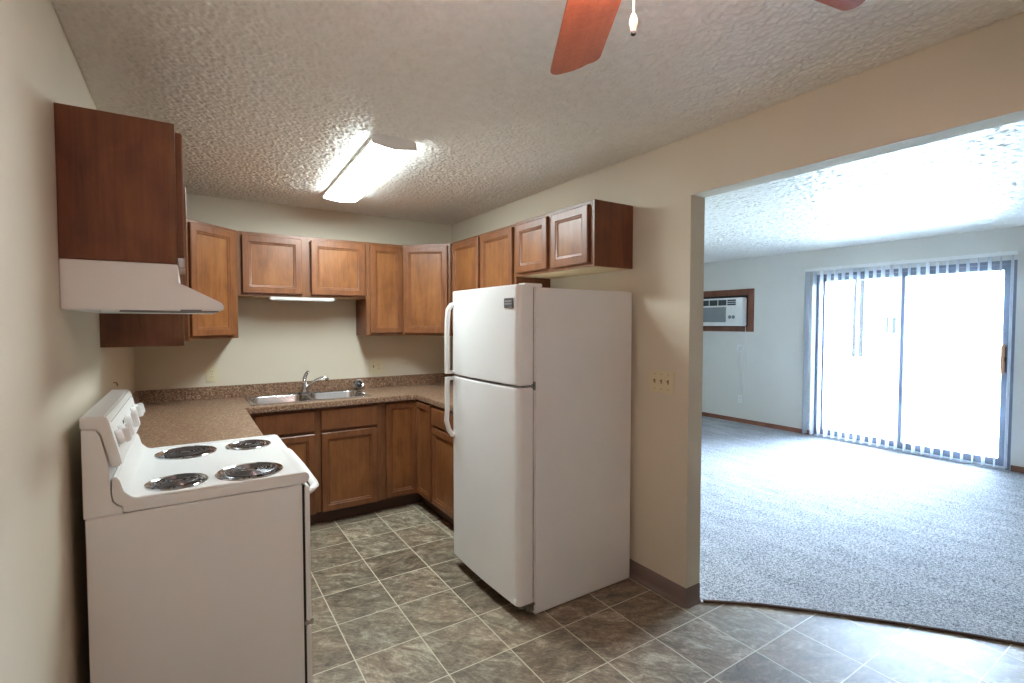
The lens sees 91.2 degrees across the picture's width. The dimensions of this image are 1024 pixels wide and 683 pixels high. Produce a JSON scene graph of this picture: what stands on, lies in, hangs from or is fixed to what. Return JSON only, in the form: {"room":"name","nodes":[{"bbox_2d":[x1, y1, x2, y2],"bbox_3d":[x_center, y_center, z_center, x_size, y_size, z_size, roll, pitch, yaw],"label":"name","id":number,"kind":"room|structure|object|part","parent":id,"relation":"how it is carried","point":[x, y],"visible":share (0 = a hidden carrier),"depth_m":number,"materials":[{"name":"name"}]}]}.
{"room":"kitchen","nodes":[
{"label":"kitchen","id":0,"kind":"room"},
{"bbox_2d":[0,0,134,682],"bbox_3d":[-1.016,0.257,0.902,0.100,2.490,6.400,-1,3,-33],"label":"wall","id":1,"kind":"structure","parent":0,"point":[54,368],"depth_m":1.28,"materials":[{"name":"beige paint"}]},
{"bbox_2d":[54,102,185,274],"bbox_3d":[-1.423,-0.491,1.888,0.315,0.456,0.762,-1,3,-33],"label":"upper cabinet","id":2,"kind":"object","parent":1,"relation":"attached to","point":[120,191],"visible":0.84,"depth_m":1.56,"materials":[{"name":"brown wood"}]},
{"bbox_3d":[-1.437,-0.265,1.887,0.265,0.005,0.738,-1,3,-33],"label":"panel","id":3,"kind":"part","parent":2,"relation":"part of","materials":[{"name":"brown wood"}]},
{"bbox_2d":[59,258,223,313],"bbox_3d":[-1.377,-0.184,1.928,0.425,0.160,0.764,-1,3,-33],"label":"range hood","id":4,"kind":"object","parent":2,"relation":"attached to","point":[94,286],"visible":1,"depth_m":1.58,"materials":[{"name":"white metal"}]},
{"bbox_3d":[-1.317,-0.494,1.956,0.019,0.455,0.762,-1,2,-33],"label":"frame","id":5,"kind":"part","parent":2,"relation":"part of","materials":[{"name":"brown wood"}]},
{"bbox_3d":[-1.197,-0.489,1.810,0.020,0.411,0.346,-1,2,-33],"label":"door","id":6,"kind":"part","parent":2,"relation":"part of","materials":[{"name":"brown wood"}]},
{"bbox_3d":[-1.402,-0.500,2.125,0.020,0.411,0.346,-1,2,-33],"label":"door","id":7,"kind":"part","parent":2,"relation":"part of","materials":[{"name":"brown wood"}]},
{"bbox_2d":[99,186,189,347],"bbox_3d":[-1.905,-0.371,2.646,0.325,0.762,0.980,-1,3,-33],"label":"upper cabinet","id":8,"kind":"object","parent":1,"relation":"attached to","point":[116,329],"visible":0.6,"depth_m":2.25,"materials":[{"name":"brown wood"}]},
{"bbox_3d":[-1.794,-0.374,2.717,0.019,0.760,0.980,-1,2,-33],"label":"frame","id":9,"kind":"part","parent":8,"relation":"part of","materials":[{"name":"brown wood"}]},
{"bbox_3d":[-1.645,-0.367,2.525,0.020,0.716,0.455,-1,2,-33],"label":"door","id":10,"kind":"part","parent":8,"relation":"part of","materials":[{"name":"brown wood"}]},
{"bbox_2d":[134,193,452,390],"bbox_3d":[-1.646,0.135,4.245,2.478,2.490,0.100,-1,3,-33],"label":"wall","id":11,"kind":"structure","parent":0,"point":[278,341],"depth_m":4.08,"materials":[{"name":"beige paint"}]},
{"bbox_2d":[206,366,216,381],"bbox_3d":[-2.266,0.247,3.782,0.072,0.118,0.008,-1,3,-33],"label":"wall outlet","id":12,"kind":"object","parent":11,"relation":"attached to","point":[211,371],"visible":1,"depth_m":3.78,"materials":[{"name":"beige plastic"}]},
{"bbox_2d":[187,219,238,339],"bbox_3d":[-2.226,-0.402,3.416,0.624,0.766,0.624,-1,3,-33],"label":"upper cabinet","id":13,"kind":"object","parent":11,"relation":"attached to","point":[212,249],"visible":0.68,"depth_m":3.36,"materials":[{"name":"brown wood"}]},
{"bbox_2d":[132,373,455,403],"bbox_3d":[-1.184,0.395,3.540,2.476,0.093,1.599,-1,2,-33],"label":"backsplash","id":14,"kind":"structure","parent":11,"relation":"attached to","point":[214,392],"depth_m":3.99,"materials":[{"name":"laminate"}]},
{"bbox_2d":[236,231,365,299],"bbox_3d":[-1.662,-0.574,3.954,0.937,0.462,0.325,-1,3,-33],"label":"upper cabinet","id":15,"kind":"object","parent":11,"relation":"attached to","point":[268,265],"visible":0.84,"depth_m":3.80,"materials":[{"name":"brown wood"}]},
{"bbox_3d":[-1.767,-0.562,3.704,0.402,0.417,0.020,-1,2,-33],"label":"door","id":16,"kind":"part","parent":15,"relation":"part of","materials":[{"name":"brown wood"}]},
{"bbox_3d":[-1.671,-0.347,3.975,0.913,0.005,0.275,-1,3,-33],"label":"panel","id":17,"kind":"part","parent":15,"relation":"part of","materials":[{"name":"brown wood"}]},
{"bbox_2d":[269,296,333,301],"bbox_3d":[-1.614,-0.326,3.867,0.460,0.028,0.060,-1,3,-33],"label":"lamp","id":18,"kind":"object","parent":15,"relation":"attached to","point":[273,298],"visible":1,"depth_m":3.83,"materials":[{"name":"white plastic"}]},
{"bbox_3d":[-1.369,-0.572,3.962,0.413,0.417,0.020,-1,2,-33],"label":"door","id":19,"kind":"part","parent":15,"relation":"part of","materials":[{"name":"brown wood"}]},
{"bbox_2d":[369,360,382,372],"bbox_3d":[-1.209,0.222,4.461,0.118,0.118,0.016,-1,3,-33],"label":"wall outlet","id":20,"kind":"object","parent":11,"relation":"attached to","point":[375,366],"visible":1,"depth_m":4.46,"materials":[{"name":"beige plastic"}]},
{"bbox_2d":[356,242,402,335],"bbox_3d":[-1.135,-0.434,4.300,0.317,0.766,0.325,-1,3,-33],"label":"upper cabinet","id":21,"kind":"object","parent":11,"relation":"attached to","point":[380,313],"visible":0.99,"depth_m":4.17,"materials":[{"name":"brown wood"}]},
{"bbox_3d":[-1.046,-0.430,4.176,0.275,0.721,0.020,-1,2,-33],"label":"door","id":22,"kind":"part","parent":21,"relation":"part of","materials":[{"name":"brown wood"}]},
{"bbox_2d":[402,243,452,335],"bbox_3d":[-0.671,-0.439,4.425,0.620,0.766,0.620,-1,3,-33],"label":"upper cabinet","id":23,"kind":"object","parent":11,"relation":"attached to","point":[427,268],"visible":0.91,"depth_m":4.20,"materials":[{"name":"brown wood"}]},
{"bbox_2d":[51,0,1023,262],"bbox_3d":[1.642,-1.126,3.468,7.405,0.113,7.900,-1,3,-33],"label":"ceiling","id":24,"kind":"structure","parent":0,"point":[269,101],"depth_m":2.10,"materials":[{"name":"white paint"}]},
{"bbox_2d":[323,134,416,201],"bbox_3d":[-0.928,-1.033,3.111,0.234,0.069,1.304,-1,2,-31],"label":"ceiling lamp","id":25,"kind":"object","parent":24,"relation":"attached to","point":[382,154],"visible":1,"depth_m":2.87,"materials":[{"name":"white plastic"}]},
{"bbox_2d":[324,134,376,195],"bbox_3d":[-0.928,-1.046,3.111,0.225,0.044,1.284,-1,2,-31],"label":"ceiling light","id":26,"kind":"object","parent":25,"relation":"on","point":[357,179],"depth_m":3.05,"materials":[{"name":"white plastic"}]},
{"bbox_2d":[550,0,864,74],"bbox_3d":[0.229,-0.753,0.816,1.150,0.462,1.142,-1,3,-33],"label":"ceiling fan","id":27,"kind":"object","parent":24,"relation":"hanging from","point":[586,25],"visible":1,"depth_m":1.22,"materials":[{"name":"brown wood"}]},
{"bbox_3d":[0.181,-0.764,1.208,0.138,0.006,0.447,-12,2,-1],"label":"blade","id":28,"kind":"part","parent":27,"relation":"part of","materials":[{"name":"brown wood"}]},
{"bbox_3d":[0.208,-0.545,0.857,0.014,0.030,0.014,-1,2,-33],"label":"pull knob","id":29,"kind":"part","parent":27,"relation":"part of","materials":[{"name":"beige plastic"}]},
{"bbox_3d":[0.552,-0.739,0.957,0.447,0.006,0.138,2,-11,-20],"label":"blade","id":30,"kind":"part","parent":27,"relation":"part of","materials":[{"name":"brown wood"}]},
{"bbox_2d":[310,416,1023,682],"bbox_3d":[1.627,1.377,3.490,7.305,0.062,7.800,-1,3,-33],"label":"floor","id":31,"kind":"structure","parent":0,"point":[392,600],"depth_m":2.74,"materials":[{"name":"tile"}]},
{"bbox_2d":[79,389,318,682],"bbox_3d":[-1.226,0.811,2.060,0.712,1.198,0.763,-1,3,-33],"label":"electric range","id":32,"kind":"object","parent":31,"relation":"on","point":[198,555],"visible":1,"depth_m":1.73,"materials":[{"name":"white metal"}]},
{"bbox_3d":[-1.275,0.309,1.648,0.043,0.054,0.050,-1,2,-33],"label":"knob","id":33,"kind":"part","parent":32,"relation":"part of","materials":[{"name":"white plastic"}]},
{"bbox_3d":[-1.324,0.307,1.724,0.043,0.054,0.050,-1,2,-33],"label":"knob","id":34,"kind":"part","parent":32,"relation":"part of","materials":[{"name":"white plastic"}]},
{"bbox_3d":[-1.441,0.300,1.904,0.045,0.063,0.060,-1,2,-33],"label":"knob","id":35,"kind":"part","parent":32,"relation":"part of","materials":[{"name":"white plastic"}]},
{"bbox_3d":[-1.561,0.293,2.088,0.043,0.054,0.050,-1,2,-33],"label":"knob","id":36,"kind":"part","parent":32,"relation":"part of","materials":[{"name":"white plastic"}]},
{"bbox_3d":[-1.609,0.291,2.164,0.043,0.054,0.050,-1,2,-33],"label":"knob","id":37,"kind":"part","parent":32,"relation":"part of","materials":[{"name":"white plastic"}]},
{"bbox_2d":[112,433,308,511],"bbox_3d":[-1.218,0.468,2.053,0.586,0.119,0.761,-1,2,-33],"label":"cooktop","id":38,"kind":"object","parent":32,"relation":"in","point":[158,479],"depth_m":1.87,"materials":[{"name":"white metal"}]},
{"bbox_3d":[-0.979,1.204,2.235,0.019,0.260,0.753,-1,2,-33],"label":"storage drawer","id":39,"kind":"part","parent":32,"relation":"part of","materials":[{"name":"white metal"}]},
{"bbox_2d":[249,403,381,524],"bbox_3d":[-1.557,0.907,3.905,0.914,0.872,0.610,-1,3,-33],"label":"base cabinet","id":40,"kind":"object","parent":31,"relation":"on","point":[340,446],"visible":0.47,"depth_m":3.73,"materials":[{"name":"brown wood"}]},
{"bbox_3d":[-1.589,0.579,3.521,0.386,0.149,0.020,-1,2,-33],"label":"drawer","id":41,"kind":"part","parent":40,"relation":"part of","materials":[{"name":"brown wood"}]},
{"bbox_3d":[-1.589,0.965,3.536,0.386,0.582,0.020,-1,2,-33],"label":"door","id":42,"kind":"part","parent":40,"relation":"part of","materials":[{"name":"brown wood"}]},
{"bbox_3d":[-1.218,0.570,3.761,0.412,0.149,0.020,-1,2,-33],"label":"drawer","id":43,"kind":"part","parent":40,"relation":"part of","materials":[{"name":"brown wood"}]},
{"bbox_3d":[-1.218,0.957,3.776,0.412,0.582,0.020,-1,2,-33],"label":"door","id":44,"kind":"part","parent":40,"relation":"part of","materials":[{"name":"brown wood"}]},
{"bbox_2d":[380,400,439,515],"bbox_3d":[-0.714,0.893,4.278,0.906,0.872,0.902,-1,3,-33],"label":"base cabinet","id":45,"kind":"object","parent":31,"relation":"on","point":[406,437],"visible":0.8,"depth_m":3.98,"materials":[{"name":"brown wood"}]},
{"bbox_3d":[-0.877,0.854,3.993,0.256,0.741,0.020,-1,2,-33],"label":"door","id":46,"kind":"part","parent":45,"relation":"part of","materials":[{"name":"brown wood"}]},
{"bbox_3d":[-0.693,0.856,3.936,0.020,0.741,0.273,-1,2,-33],"label":"door","id":47,"kind":"part","parent":45,"relation":"part of","materials":[{"name":"brown wood"}]},
{"bbox_2d":[431,405,453,525],"bbox_3d":[-0.184,0.914,3.712,0.630,0.872,0.620,-1,3,-33],"label":"base cabinet","id":48,"kind":"object","parent":31,"relation":"on","point":[442,442],"visible":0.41,"depth_m":3.65,"materials":[{"name":"brown wood"}]},
{"bbox_3d":[-0.442,0.574,3.537,0.020,0.128,0.586,-1,2,-33],"label":"drawer","id":49,"kind":"part","parent":48,"relation":"part of","materials":[{"name":"brown wood"}]},
{"bbox_3d":[-0.423,0.870,3.556,0.019,0.772,0.620,-1,2,-33],"label":"frame","id":50,"kind":"part","parent":48,"relation":"part of","materials":[{"name":"brown wood"}]},
{"bbox_2d":[444,283,631,613],"bbox_3d":[0.133,0.536,2.948,0.848,1.683,0.728,-1,3,-33],"label":"refrigerator","id":51,"kind":"object","parent":31,"relation":"on","point":[541,432],"visible":1,"depth_m":2.65,"materials":[{"name":"white metal"}]},
{"bbox_3d":[-0.371,-0.022,3.002,0.073,0.427,0.025,-1,2,-33],"label":"door handle","id":52,"kind":"part","parent":51,"relation":"part of","materials":[{"name":"white plastic"}]},
{"bbox_3d":[-0.372,0.398,3.017,0.081,0.371,0.025,-1,2,-33],"label":"door handle","id":53,"kind":"part","parent":51,"relation":"part of","materials":[{"name":"white plastic"}]},
{"bbox_3d":[-0.136,0.764,2.784,0.102,1.092,0.726,-1,2,-33],"label":"fridge door","id":54,"kind":"part","parent":51,"relation":"part of","materials":[{"name":"white metal"}]},
{"bbox_3d":[-0.136,-0.042,2.755,0.102,0.496,0.726,-1,2,-33],"label":"freezer door","id":55,"kind":"part","parent":51,"relation":"part of","materials":[{"name":"white metal"}]},
{"bbox_2d":[703,599,1023,645],"bbox_3d":[2.712,1.415,1.774,3.803,0.016,0.568,2,3,36],"label":"trim","id":56,"kind":"structure","parent":31,"relation":"on","point":[704,600],"depth_m":2.50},
{"bbox_3d":[-2.131,0.927,3.346,0.654,0.872,0.927,-1,3,-33],"label":"base cabinet","id":57,"kind":"object","parent":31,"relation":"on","visible":0},
{"bbox_2d":[132,373,455,447],"bbox_3d":[-1.174,0.416,3.524,2.476,0.133,1.637,-1,3,-33],"label":"countertop","id":58,"kind":"structure","parent":57,"relation":"on","point":[180,416],"depth_m":3.58,"materials":[{"name":"laminate"}]},
{"bbox_2d":[245,389,370,405],"bbox_3d":[-1.567,0.503,3.870,0.846,0.170,0.453,-1,3,-33],"label":"sink","id":59,"kind":"object","parent":58,"relation":"in","point":[353,393],"visible":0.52,"depth_m":3.92,"materials":[{"name":"metal"}]},
{"bbox_3d":[-1.725,0.510,3.742,0.384,0.164,0.356,-1,2,-33],"label":"bowl","id":60,"kind":"part","parent":59,"relation":"part of","materials":[{"name":"metal"}]},
{"bbox_3d":[-1.385,0.502,3.962,0.384,0.164,0.356,-1,2,-33],"label":"bowl","id":61,"kind":"part","parent":59,"relation":"part of","materials":[{"name":"metal"}]},
{"bbox_2d":[288,370,328,394],"bbox_3d":[-1.638,0.323,4.037,0.301,0.184,0.075,-1,2,-25],"label":"kitchen faucet","id":62,"kind":"object","parent":58,"relation":"on","point":[305,386],"visible":1,"depth_m":4.02,"materials":[{"name":"silver metal"}]},
{"bbox_3d":[-1.667,0.411,4.027,0.240,0.010,0.048,-1,2,-33],"label":"deck plate","id":63,"kind":"part","parent":62,"relation":"part of","materials":[{"name":"silver metal"}]},
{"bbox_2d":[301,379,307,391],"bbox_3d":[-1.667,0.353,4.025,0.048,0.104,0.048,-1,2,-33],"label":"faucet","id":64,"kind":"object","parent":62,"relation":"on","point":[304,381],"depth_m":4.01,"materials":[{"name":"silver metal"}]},
{"bbox_3d":[-1.656,0.271,4.026,0.058,0.080,0.024,-1,2,-23],"label":"lever","id":65,"kind":"part","parent":62,"relation":"part of","materials":[{"name":"silver metal"}]},
{"bbox_3d":[-1.575,0.330,4.051,0.176,0.098,0.028,-1,2,-17],"label":"spout","id":66,"kind":"part","parent":62,"relation":"part of","materials":[{"name":"silver metal"}]},
{"bbox_2d":[353,379,363,388],"bbox_3d":[-1.325,0.365,4.320,0.088,0.082,0.059,-1,3,-33],"label":"strainer","id":67,"kind":"object","parent":58,"relation":"on","point":[358,383],"visible":1,"depth_m":4.31,"materials":[{"name":"silver metal"}]},
{"bbox_2d":[452,11,1023,587],"bbox_3d":[0.772,0.184,2.892,0.111,2.490,7.800,-1,3,-33],"label":"wall","id":68,"kind":"structure","parent":0,"point":[972,81],"depth_m":2.59,"materials":[{"name":"beige paint"}]},
{"bbox_2d":[451,224,549,332],"bbox_3d":[-0.119,-0.423,3.856,0.312,0.776,0.956,-1,3,-33],"label":"upper cabinet","id":69,"kind":"object","parent":68,"relation":"attached to","point":[488,259],"visible":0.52,"depth_m":3.68,"materials":[{"name":"brown wood"}]},
{"bbox_3d":[-0.374,-0.428,3.981,0.020,0.731,0.446,-1,2,-33],"label":"door","id":70,"kind":"part","parent":69,"relation":"part of","materials":[{"name":"brown wood"}]},
{"bbox_3d":[-0.224,-0.421,3.788,0.019,0.775,0.956,-1,2,-33],"label":"frame","id":71,"kind":"part","parent":69,"relation":"part of","materials":[{"name":"brown wood"}]},
{"bbox_3d":[-0.114,-0.414,3.579,0.020,0.731,0.435,-1,2,-33],"label":"door","id":72,"kind":"part","parent":69,"relation":"part of","materials":[{"name":"brown wood"}]},
{"bbox_2d":[516,199,632,278],"bbox_3d":[0.351,-0.606,3.118,0.316,0.362,0.775,-1,3,-33],"label":"upper cabinet","id":73,"kind":"object","parent":68,"relation":"attached to","point":[594,236],"visible":1,"depth_m":2.87,"materials":[{"name":"brown wood"}]},
{"bbox_3d":[0.125,-0.607,3.196,0.020,0.316,0.338,-1,2,-33],"label":"door","id":74,"kind":"part","parent":73,"relation":"part of","materials":[{"name":"brown wood"}]},
{"bbox_3d":[0.244,-0.604,3.049,0.019,0.360,0.775,-1,2,-33],"label":"frame","id":75,"kind":"part","parent":73,"relation":"part of","materials":[{"name":"brown wood"}]},
{"bbox_3d":[0.329,-0.596,2.881,0.020,0.316,0.330,-1,2,-33],"label":"door","id":76,"kind":"part","parent":73,"relation":"part of","materials":[{"name":"brown wood"}]},
{"bbox_3d":[0.365,-0.428,3.134,0.266,0.005,0.751,-1,3,-33],"label":"panel","id":77,"kind":"part","parent":73,"relation":"part of","materials":[{"name":"brown wood"}]},
{"bbox_2d":[650,370,674,393],"bbox_3d":[0.808,0.218,2.719,0.016,0.118,0.168,-1,3,-33],"label":"light switch","id":78,"kind":"object","parent":68,"relation":"attached to","point":[660,381],"visible":1,"depth_m":2.71,"materials":[{"name":"beige plastic"}]},
{"bbox_2d":[629,559,700,608],"bbox_3d":[0.660,1.323,3.091,0.125,0.100,1.094,-1,3,-33],"label":"baseboard","id":79,"kind":"structure","parent":68,"relation":"attached to","point":[689,597],"depth_m":2.72,"materials":[{"name":"brown plastic"}]},
{"bbox_2d":[702,226,1023,466],"bbox_3d":[4.727,0.091,5.451,0.120,2.490,7.800,-1,3,-33],"label":"wall","id":80,"kind":"structure","parent":0,"point":[772,375],"depth_m":6.85,"materials":[{"name":"paint"}]},
{"bbox_2d":[703,288,753,331],"bbox_3d":[3.179,-0.465,7.574,0.150,0.625,0.922,-1,3,-33],"label":"air conditioner","id":81,"kind":"object","parent":80,"relation":"attached to","point":[723,310],"visible":0.8,"depth_m":7.45,"materials":[{"name":"white plastic"}]},
{"bbox_2d":[703,307,725,321],"bbox_3d":[3.062,-0.407,7.635,0.005,0.225,0.435,-1,3,-33],"label":"grille","id":82,"kind":"object","parent":81,"relation":"attached to","point":[710,314],"depth_m":7.61,"materials":[{"name":"grey plastic"}]},
{"bbox_2d":[703,299,735,305],"bbox_3d":[3.107,-0.582,7.560,0.004,0.084,0.600,-1,3,-33],"label":"outlet","id":83,"kind":"object","parent":81,"relation":"attached to","point":[706,302],"depth_m":7.54,"materials":[{"name":"white plastic"}]},
{"bbox_2d":[737,326,745,395],"bbox_3d":[3.378,0.292,7.388,0.042,1.034,0.140,-1,3,-33],"label":"power cord","id":84,"kind":"object","parent":81,"relation":"hanging from","point":[738,348],"visible":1,"depth_m":7.39,"materials":[{"name":"white plastic"}]},
{"bbox_2d":[738,395,742,402],"bbox_3d":[3.385,0.853,7.435,0.008,0.118,0.072,-1,3,-33],"label":"wall outlet","id":85,"kind":"object","parent":80,"relation":"attached to","point":[740,398],"visible":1,"depth_m":7.43,"materials":[{"name":"white plastic"}]},
{"bbox_2d":[702,412,808,434],"bbox_3d":[3.244,1.169,7.662,0.012,0.072,2.545,-1,3,-33],"label":"baseboard","id":86,"kind":"structure","parent":80,"relation":"attached to","point":[774,426],"depth_m":7.22,"materials":[{"name":"brown wood"}]},
{"bbox_2d":[802,251,1018,468],"bbox_3d":[4.394,0.152,5.756,0.110,2.175,2.000,-1,3,-33],"label":"vertical blind","id":87,"kind":"object","parent":80,"relation":"attached to","point":[999,253],"visible":1,"depth_m":5.78,"materials":[{"name":"white plastic"}]},
{"bbox_3d":[4.386,-0.897,5.712,0.040,0.035,2.000,-1,2,-33],"label":"head rail","id":88,"kind":"part","parent":87,"relation":"part of","materials":[{"name":"white plastic"}]},
{"bbox_2d":[812,260,1017,470],"bbox_3d":[4.494,0.218,5.784,0.145,2.110,1.895,-1,3,-33],"label":"door","id":89,"kind":"structure","parent":80,"relation":"in","point":[1006,265],"depth_m":5.57,"materials":[{"name":"white metal"}]},
{"bbox_3d":[4.284,0.204,6.172,0.035,2.036,0.943,-1,2,-33],"label":"fixed panel","id":90,"kind":"part","parent":89,"relation":"part of","materials":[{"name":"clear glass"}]},
{"bbox_3d":[4.498,1.255,5.825,0.135,0.035,1.827,-1,2,-33],"label":"sill","id":91,"kind":"part","parent":89,"relation":"part of","materials":[{"name":"metal"}]},
{"bbox_3d":[4.726,0.232,5.412,0.035,2.036,0.943,-1,2,-33],"label":"sliding panel","id":92,"kind":"part","parent":89,"relation":"part of","materials":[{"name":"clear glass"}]},
{"bbox_3d":[4.921,0.181,5.024,0.018,0.300,0.028,-1,2,-33],"label":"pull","id":93,"kind":"part","parent":89,"relation":"part of","materials":[{"name":"brown wood"}]},
{"bbox_3d":[4.927,0.181,5.024,0.048,0.260,0.048,-1,2,-33],"label":"latch plate","id":94,"kind":"part","parent":89,"relation":"part of","materials":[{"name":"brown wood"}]},
{"bbox_2d":[1010,465,1023,472],"bbox_3d":[5.881,1.319,3.591,0.012,0.072,3.350,-1,3,-33],"label":"baseboard","id":95,"kind":"structure","parent":80,"relation":"attached to","point":[1013,468],"depth_m":4.95,"materials":[{"name":"brown wood"}]},
{"bbox_2d":[823,410,998,457],"bbox_3d":[5.546,1.333,6.624,2.480,0.100,4.600,-1,3,-33],"label":"patio","id":96,"kind":"structure","parent":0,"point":[989,444],"depth_m":6.93,"materials":[{"name":"concrete"}]},
{"label":"outside","id":97,"kind":"structure","parent":0,"visible":0},
{"bbox_2d":[824,342,1000,432],"bbox_3d":[38.181,0.571,30.004,82.695,0.130,120.000,-1,3,-33],"label":"ground","id":98,"kind":"structure","parent":97,"point":[992,359],"depth_m":13.56,"materials":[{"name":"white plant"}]},
{"bbox_2d":[851,280,863,356],"bbox_3d":[16.283,-4.333,23.183,9.088,10.233,7.876,1,2,14],"label":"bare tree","id":99,"kind":"object","parent":98,"relation":"on","point":[861,315],"visible":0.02,"depth_m":23.55,"materials":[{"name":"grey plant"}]},
{"bbox_2d":[825,270,1004,346],"bbox_3d":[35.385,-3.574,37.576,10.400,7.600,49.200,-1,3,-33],"label":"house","id":100,"kind":"structure","parent":98,"relation":"on","point":[995,275],"depth_m":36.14,"materials":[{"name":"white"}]},
{"bbox_3d":[29.266,-1.264,38.704,0.040,1.300,0.680,-1,2,-33],"label":"pane","id":101,"kind":"part","parent":100,"relation":"part of","materials":[{"name":"glass"}]}
]}

